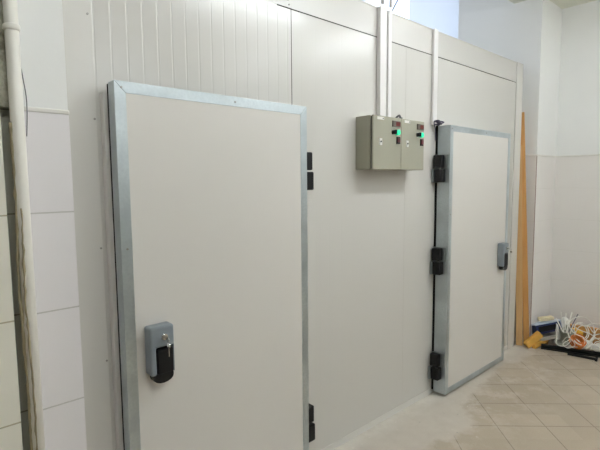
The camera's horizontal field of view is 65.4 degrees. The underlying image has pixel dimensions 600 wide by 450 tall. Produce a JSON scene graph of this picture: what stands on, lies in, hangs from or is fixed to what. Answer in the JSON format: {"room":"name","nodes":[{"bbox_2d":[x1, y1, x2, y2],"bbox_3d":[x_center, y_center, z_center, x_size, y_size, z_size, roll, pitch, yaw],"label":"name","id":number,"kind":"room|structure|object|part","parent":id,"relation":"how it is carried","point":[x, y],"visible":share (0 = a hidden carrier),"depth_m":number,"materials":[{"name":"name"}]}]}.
{"room":"cold storage area","nodes":[
{"label":"cold storage area","id":0,"kind":"room"},
{"bbox_2d":[0,0,8,108],"bbox_3d":[-2.876,-1.499,1.440,2.745,2.335,3.126,-5,7,-43],"label":"wall","id":1,"kind":"structure","parent":0,"point":[4,99],"depth_m":1.30,"materials":[{"name":"paint"}]},
{"bbox_2d":[0,109,29,449],"bbox_3d":[-0.908,0.540,1.487,0.037,1.763,0.190,-5,7,-43],"label":"wall","id":2,"kind":"structure","parent":0,"point":[4,113],"depth_m":1.38,"materials":[{"name":"grey tile"}]},
{"bbox_2d":[0,0,86,449],"bbox_3d":[-2.811,-0.624,1.555,2.873,4.100,3.156,-5,7,-43],"label":"wall","id":3,"kind":"structure","parent":0,"point":[41,35],"depth_m":1.41,"materials":[{"name":"white tile"}]},
{"bbox_2d":[2,0,44,449],"bbox_3d":[-0.796,-0.138,1.333,0.043,3.140,0.043,-5,7,-43],"label":"drain pipe","id":4,"kind":"object","parent":3,"relation":"attached to","point":[11,27],"visible":1,"depth_m":1.33,"materials":[{"name":"white plastic"}]},
{"bbox_2d":[8,122,32,449],"bbox_3d":[-0.802,0.570,1.384,0.017,1.720,0.014,-2,5,-12],"label":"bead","id":5,"kind":"object","parent":4,"relation":"attached to","point":[17,257],"visible":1,"depth_m":1.34},
{"bbox_2d":[20,208,37,449],"bbox_3d":[-0.784,0.690,1.393,0.015,1.480,0.008,-5,7,-43],"label":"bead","id":6,"kind":"object","parent":4,"relation":"attached to","point":[22,243],"visible":1,"depth_m":1.35},
{"bbox_2d":[21,68,27,135],"bbox_3d":[-0.793,-0.363,1.343,0.014,0.214,0.006,-2,6,-20],"label":"hanging wire","id":7,"kind":"object","parent":3,"relation":"hanging from","point":[21,68],"visible":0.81,"depth_m":1.34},
{"bbox_2d":[24,106,68,114],"bbox_3d":[-0.758,-0.340,1.393,0.126,0.014,0.022,-5,7,-43],"label":"trim","id":8,"kind":"structure","parent":3,"relation":"attached to","point":[30,109],"depth_m":1.39,"materials":[{"name":"plastic"}]},
{"bbox_2d":[334,340,599,449],"bbox_3d":[0.574,1.458,1.639,7.655,0.120,7.900,-5,7,-43],"label":"floor","id":9,"kind":"structure","parent":0,"point":[543,399],"depth_m":3.11,"materials":[{"name":"tile"}]},
{"bbox_2d":[62,0,523,449],"bbox_3d":[-0.205,-0.082,3.776,3.867,2.561,2.288,-5,7,-43],"label":"wall","id":10,"kind":"structure","parent":9,"relation":"on","point":[370,233],"depth_m":2.58,"materials":[{"name":"metal"}]},
{"bbox_3d":[-0.469,0.087,2.042,1.108,2.553,0.080,-5,7,-43],"label":"wall panel","id":11,"kind":"part","parent":10,"relation":"part of","materials":[{"name":"white metal"}]},
{"bbox_2d":[99,80,314,449],"bbox_3d":[-0.285,0.410,2.043,0.998,1.906,0.204,-5,7,-43],"label":"room door","id":12,"kind":"structure","parent":10,"relation":"attached to","point":[205,194],"depth_m":1.93,"materials":[{"name":"white metal"}]},
{"bbox_3d":[-0.367,0.422,2.085,0.932,1.876,0.034,-5,7,-43],"label":"door frame","id":13,"kind":"part","parent":12,"relation":"part of","materials":[{"name":"grey metal"}]},
{"bbox_3d":[-0.533,0.469,1.773,0.097,0.186,0.054,-5,7,-43],"label":"handle","id":14,"kind":"part","parent":12,"relation":"part of","materials":[{"name":"grey plastic"}]},
{"bbox_3d":[-0.527,0.533,1.778,0.082,0.129,0.039,-5,7,-43],"label":"lever","id":15,"kind":"part","parent":12,"relation":"part of","materials":[{"name":"black plastic"}]},
{"bbox_3d":[-0.318,0.404,2.042,0.924,1.894,0.054,-5,7,-43],"label":"edge frame","id":16,"kind":"part","parent":12,"relation":"part of","materials":[{"name":"metal"}]},
{"bbox_3d":[-0.451,-1.102,1.901,1.111,0.160,0.002,-5,7,-43],"label":"panel","id":17,"kind":"part","parent":10,"relation":"part of","materials":[{"name":"white metal"}]},
{"bbox_3d":[0.297,0.097,2.757,0.972,2.387,0.080,-5,7,-43],"label":"wall panel","id":18,"kind":"part","parent":10,"relation":"part of","materials":[{"name":"white metal"}]},
{"bbox_2d":[356,114,400,169],"bbox_3d":[0.467,-0.471,2.705,0.262,0.300,0.156,-5,7,-43],"label":"control box","id":19,"kind":"object","parent":10,"relation":"attached to","point":[378,137],"visible":1,"depth_m":2.64,"materials":[{"name":"beige paint"}]},
{"bbox_3d":[0.496,-0.468,2.673,0.262,0.300,0.012,-5,7,-43],"label":"box door","id":20,"kind":"part","parent":19,"relation":"part of","materials":[{"name":"beige paint"}]},
{"bbox_2d":[377,5,386,115],"bbox_3d":[0.484,-0.953,2.764,0.062,0.647,0.026,-5,7,-43],"label":"duct","id":21,"kind":"object","parent":10,"relation":"attached to","point":[381,11],"visible":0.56,"depth_m":2.75,"materials":[{"name":"white plastic"}]},
{"bbox_2d":[386,10,391,116],"bbox_3d":[0.537,-0.958,2.820,0.033,0.645,0.016,-5,7,-43],"label":"duct","id":22,"kind":"object","parent":10,"relation":"attached to","point":[389,13],"visible":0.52,"depth_m":2.81,"materials":[{"name":"white plastic"}]},
{"bbox_3d":[0.911,-1.236,3.216,2.678,0.162,0.080,-5,7,-43],"label":"panel","id":23,"kind":"part","parent":10,"relation":"part of","materials":[{"name":"white metal"}]},
{"bbox_2d":[395,115,423,170],"bbox_3d":[0.653,-0.504,2.876,0.243,0.331,0.156,-5,7,-43],"label":"control box","id":24,"kind":"object","parent":10,"relation":"attached to","point":[412,131],"visible":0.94,"depth_m":2.84,"materials":[{"name":"beige paint"}]},
{"bbox_2d":[431,28,438,124],"bbox_3d":[0.914,-1.000,3.168,0.050,0.633,0.016,-5,7,-43],"label":"duct","id":25,"kind":"object","parent":10,"relation":"attached to","point":[435,31],"visible":0.93,"depth_m":3.16,"materials":[{"name":"white plastic"}]},
{"bbox_2d":[434,120,444,140],"bbox_3d":[0.940,-0.646,3.185,0.073,0.135,0.068,-5,7,-43],"label":"knot","id":26,"kind":"object","parent":25,"relation":"hanging from","point":[438,122],"visible":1,"depth_m":3.17,"materials":[{"name":"black plastic"}]},
{"bbox_3d":[1.258,0.005,3.645,1.646,2.387,0.080,-5,7,-43],"label":"wall panel","id":27,"kind":"part","parent":10,"relation":"part of","materials":[{"name":"white metal"}]},
{"bbox_2d":[428,125,511,394],"bbox_3d":[1.351,0.236,3.555,1.018,1.904,0.206,-5,7,-43],"label":"room door","id":28,"kind":"structure","parent":10,"relation":"attached to","point":[470,175],"depth_m":3.44,"materials":[{"name":"white metal"}]},
{"bbox_3d":[0.945,1.058,3.372,0.060,0.094,0.014,-5,7,-43],"label":"wall plate","id":29,"kind":"part","parent":28,"relation":"part of","materials":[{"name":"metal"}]},
{"bbox_3d":[0.938,0.300,3.300,0.060,0.094,0.014,-5,7,-43],"label":"wall plate","id":30,"kind":"part","parent":28,"relation":"part of","materials":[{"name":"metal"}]},
{"bbox_3d":[0.933,-0.342,3.240,0.060,0.094,0.014,-5,7,-43],"label":"wall plate","id":31,"kind":"part","parent":28,"relation":"part of","materials":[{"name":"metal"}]},
{"bbox_3d":[0.989,0.964,3.349,0.012,0.098,0.094,-5,7,-43],"label":"plate","id":32,"kind":"part","parent":28,"relation":"part of","materials":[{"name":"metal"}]},
{"bbox_3d":[0.983,0.205,3.278,0.012,0.098,0.094,-5,7,-43],"label":"plate","id":33,"kind":"part","parent":28,"relation":"part of","materials":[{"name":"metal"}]},
{"bbox_3d":[0.977,-0.436,3.218,0.012,0.098,0.094,-5,7,-43],"label":"plate","id":34,"kind":"part","parent":28,"relation":"part of","materials":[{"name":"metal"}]},
{"bbox_3d":[1.344,0.233,3.604,0.915,1.862,0.092,-5,7,-43],"label":"door","id":35,"kind":"part","parent":28,"relation":"part of","materials":[{"name":"white metal"}]},
{"bbox_3d":[1.644,0.238,3.783,0.097,0.186,0.054,-5,7,-43],"label":"handle","id":36,"kind":"part","parent":28,"relation":"part of","materials":[{"name":"grey plastic"}]},
{"bbox_3d":[1.650,0.302,3.787,0.082,0.129,0.039,-5,7,-43],"label":"lever","id":37,"kind":"part","parent":28,"relation":"part of","materials":[{"name":"black plastic"}]},
{"bbox_2d":[516,146,522,345],"bbox_3d":[2.018,0.204,4.303,0.121,1.848,0.024,3,6,32],"label":"wooden plank","id":38,"kind":"object","parent":9,"relation":"on","point":[519,329],"visible":0.71,"depth_m":4.31,"materials":[{"name":"brown wood"}]},
{"bbox_2d":[521,112,528,344],"bbox_3d":[2.060,0.054,4.295,0.163,2.148,0.022,2,6,21],"label":"wooden plank","id":39,"kind":"object","parent":9,"relation":"on","point":[524,208],"visible":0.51,"depth_m":4.30,"materials":[{"name":"orange wood"}]},
{"bbox_2d":[523,331,542,347],"bbox_3d":[2.151,1.056,4.307,0.162,0.152,0.050,-1,5,0],"label":"wood block","id":40,"kind":"object","parent":9,"relation":"on","point":[537,335],"visible":1,"depth_m":4.29,"materials":[{"name":"yellow wood"}]},
{"bbox_2d":[532,340,548,348],"bbox_3d":[2.235,1.090,4.341,0.224,0.079,0.035,-4,6,-31],"label":"wood block","id":41,"kind":"object","parent":9,"relation":"on","point":[537,344],"visible":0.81,"depth_m":4.30,"materials":[{"name":"wood"}]},
{"bbox_2d":[540,333,555,340],"bbox_3d":[2.336,1.046,4.390,0.243,0.072,0.122,-1,5,-6],"label":"carton","id":42,"kind":"object","parent":41,"relation":"on","point":[547,336],"visible":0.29,"depth_m":4.33,"materials":[{"name":"white cardboard"}]},
{"bbox_2d":[531,319,561,333],"bbox_3d":[2.311,0.959,4.396,0.274,0.152,0.130,-1,5,-7],"label":"carton","id":43,"kind":"object","parent":42,"relation":"on","point":[543,327],"visible":0.73,"depth_m":4.34,"materials":[{"name":"blue cardboard"}]},
{"bbox_2d":[538,315,553,321],"bbox_3d":[2.329,0.886,4.425,0.132,0.042,0.055,-1,5,-3],"label":"carton","id":44,"kind":"object","parent":43,"relation":"on","point":[542,318],"visible":1,"depth_m":4.40,"materials":[{"name":"beige cardboard"}]},
{"bbox_3d":[2.304,0.919,4.401,0.262,0.074,0.112,-1,5,-7],"label":"carton lid","id":45,"kind":"part","parent":43,"relation":"part of","materials":[{"name":"cardboard"}]},
{"bbox_2d":[550,323,559,344],"bbox_3d":[2.401,1.014,4.380,0.113,0.220,0.109,-5,7,-43],"label":"plastic wrap","id":46,"kind":"object","parent":9,"relation":"on","point":[557,326],"visible":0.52,"depth_m":4.34,"materials":[{"name":"white plastic"}]},
{"bbox_2d":[553,340,569,346],"bbox_3d":[2.407,1.095,4.299,0.132,0.075,0.145,-5,7,-43],"label":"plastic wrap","id":47,"kind":"object","parent":9,"relation":"on","point":[559,342],"visible":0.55,"depth_m":4.26,"materials":[{"name":"white plastic"}]},
{"bbox_2d":[562,337,574,347],"bbox_3d":[2.345,1.024,4.074,0.101,0.094,0.046,0,5,6],"label":"loose cable","id":48,"kind":"object","parent":9,"relation":"on","point":[566,337],"visible":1,"depth_m":4.07,"materials":[{"name":"white plastic"}]},
{"bbox_2d":[541,333,599,357],"bbox_3d":[2.482,1.057,4.122,0.626,0.187,0.184,2,6,29],"label":"bar","id":49,"kind":"object","parent":9,"relation":"on","point":[543,346],"depth_m":4.15,"materials":[{"name":"black metal"}]},
{"bbox_3d":[2.457,1.027,4.133,0.124,0.129,0.141,-1,5,-1],"label":"cable coil","id":50,"kind":"part","parent":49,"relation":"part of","materials":[{"name":"orange plastic"}]},
{"bbox_2d":[567,316,594,344],"bbox_3d":[2.508,0.946,4.166,0.255,0.242,0.100,-1,5,-3],"label":"cable coil","id":51,"kind":"object","parent":49,"relation":"on","point":[577,316],"visible":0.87,"depth_m":4.18,"materials":[{"name":"white plastic"}]},
{"bbox_2d":[574,322,589,338],"bbox_3d":[2.544,0.957,4.217,0.134,0.133,0.109,-5,7,-43],"label":"cable coil","id":52,"kind":"object","parent":49,"relation":"on","point":[578,322],"visible":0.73,"depth_m":4.23,"materials":[{"name":"white plastic"}]},
{"bbox_2d":[566,320,599,348],"bbox_3d":[2.498,0.972,4.119,0.279,0.224,0.057,3,6,31],"label":"loose cable","id":53,"kind":"object","parent":49,"relation":"on","point":[566,320],"visible":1,"depth_m":4.11,"materials":[{"name":"white plastic"}]},
{"bbox_2d":[574,325,599,334],"bbox_3d":[2.598,0.936,4.156,0.359,0.102,0.047,-2,6,-16],"label":"loose cable","id":54,"kind":"object","parent":49,"relation":"on","point":[581,325],"visible":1,"depth_m":4.14,"materials":[{"name":"white plastic"}]},
{"bbox_2d":[567,353,597,361],"bbox_3d":[2.450,1.145,4.053,0.228,0.026,0.053,4,7,38],"label":"strip","id":55,"kind":"object","parent":9,"relation":"on","point":[570,354],"visible":1,"depth_m":4.05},
{"bbox_2d":[574,339,592,348],"bbox_3d":[2.554,1.082,4.320,0.170,0.093,0.284,-5,7,-43],"label":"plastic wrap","id":56,"kind":"object","parent":9,"relation":"on","point":[584,347],"visible":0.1,"depth_m":4.22,"materials":[{"name":"white plastic"}]},
{"bbox_2d":[559,317,569,326],"bbox_3d":[2.470,0.976,4.412,0.114,0.229,0.136,-5,7,-43],"label":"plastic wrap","id":57,"kind":"object","parent":56,"relation":"on","point":[563,318],"visible":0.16,"depth_m":4.37,"materials":[{"name":"white plastic"}]},
{"bbox_2d":[559,325,574,342],"bbox_3d":[2.466,0.998,4.320,0.131,0.152,0.138,-5,7,-43],"label":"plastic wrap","id":58,"kind":"object","parent":56,"relation":"on","point":[564,335],"visible":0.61,"depth_m":4.28,"materials":[{"name":"grey plastic"}]},
{"bbox_2d":[572,328,582,334],"bbox_3d":[2.556,0.994,4.334,0.106,0.067,0.134,-5,7,-43],"label":"sponge","id":59,"kind":"object","parent":56,"relation":"on","point":[578,331],"visible":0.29,"depth_m":4.29,"materials":[{"name":"yellow"}]},
{"bbox_2d":[582,332,599,343],"bbox_3d":[2.728,1.067,4.367,0.500,0.112,0.060,4,7,43],"label":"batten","id":60,"kind":"object","parent":9,"relation":"on","point":[584,333],"visible":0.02,"depth_m":4.34,"materials":[{"name":"brown wood"}]},
{"bbox_2d":[570,324,599,333],"bbox_3d":[2.716,0.978,4.348,0.461,0.063,0.045,3,6,31],"label":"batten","id":61,"kind":"object","parent":60,"relation":"on","point":[582,328],"visible":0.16,"depth_m":4.35,"materials":[{"name":"brown wood"}]},
{"bbox_2d":[592,343,599,351],"bbox_3d":[2.706,1.100,4.193,0.131,0.078,0.146,-5,7,-43],"label":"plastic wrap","id":62,"kind":"object","parent":9,"relation":"on","point":[597,344],"visible":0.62,"depth_m":4.18,"materials":[{"name":"white plastic"}]},
{"bbox_2d":[458,0,561,340],"bbox_3d":[2.156,-0.893,4.761,0.780,3.950,0.800,-5,7,-43],"label":"wall","id":63,"kind":"structure","parent":0,"point":[528,32],"depth_m":4.34,"materials":[{"name":"white paint"}]},
{"bbox_2d":[530,159,536,333],"bbox_3d":[2.152,0.251,4.307,0.004,1.757,0.004,-5,7,-43],"label":"trim","id":64,"kind":"structure","parent":63,"relation":"attached to","point":[536,159],"depth_m":4.30,"materials":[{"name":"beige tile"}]},
{"bbox_2d":[509,0,595,8],"bbox_3d":[1.480,-1.762,0.325,7.655,0.220,5.150,-5,7,-43],"label":"ceiling","id":65,"kind":"structure","parent":0,"point":[562,4],"depth_m":4.26,"materials":[{"name":"paint"}]},
{"bbox_2d":[550,0,599,327],"bbox_3d":[4.274,-0.334,2.880,0.300,3.151,4.900,-5,7,-43],"label":"wall","id":66,"kind":"structure","parent":0,"point":[575,269],"depth_m":4.42,"materials":[{"name":"white paint"}]},
{"bbox_3d":[3.315,0.083,-1.471,7.655,3.151,0.200,-5,7,-43],"label":"wall","id":67,"kind":"structure","parent":0,"visible":0},
{"bbox_2d":[525,154,599,156],"bbox_3d":[3.717,-0.521,2.893,0.494,0.015,5.700,-5,7,-43],"label":"trim","id":68,"kind":"structure","parent":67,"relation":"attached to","point":[533,154],"depth_m":4.37,"materials":[{"name":"tile"}]},
{"bbox_3d":[0.959,-0.970,5.694,0.300,3.950,2.200,-5,7,-43],"label":"wall","id":69,"kind":"structure","parent":0,"visible":0},
{"bbox_2d":[361,0,458,38],"bbox_3d":[0.984,-1.884,5.536,0.150,1.800,2.050,-5,7,-43],"label":"window","id":70,"kind":"structure","parent":69,"relation":"in","point":[442,15],"depth_m":4.95,"materials":[{"name":"clear glass"}]},
{"bbox_3d":[1.034,-1.887,5.563,0.004,1.700,1.978,-5,7,-43],"label":"pane","id":71,"kind":"part","parent":70,"relation":"part of","materials":[{"name":"clear glass"}]}
]}

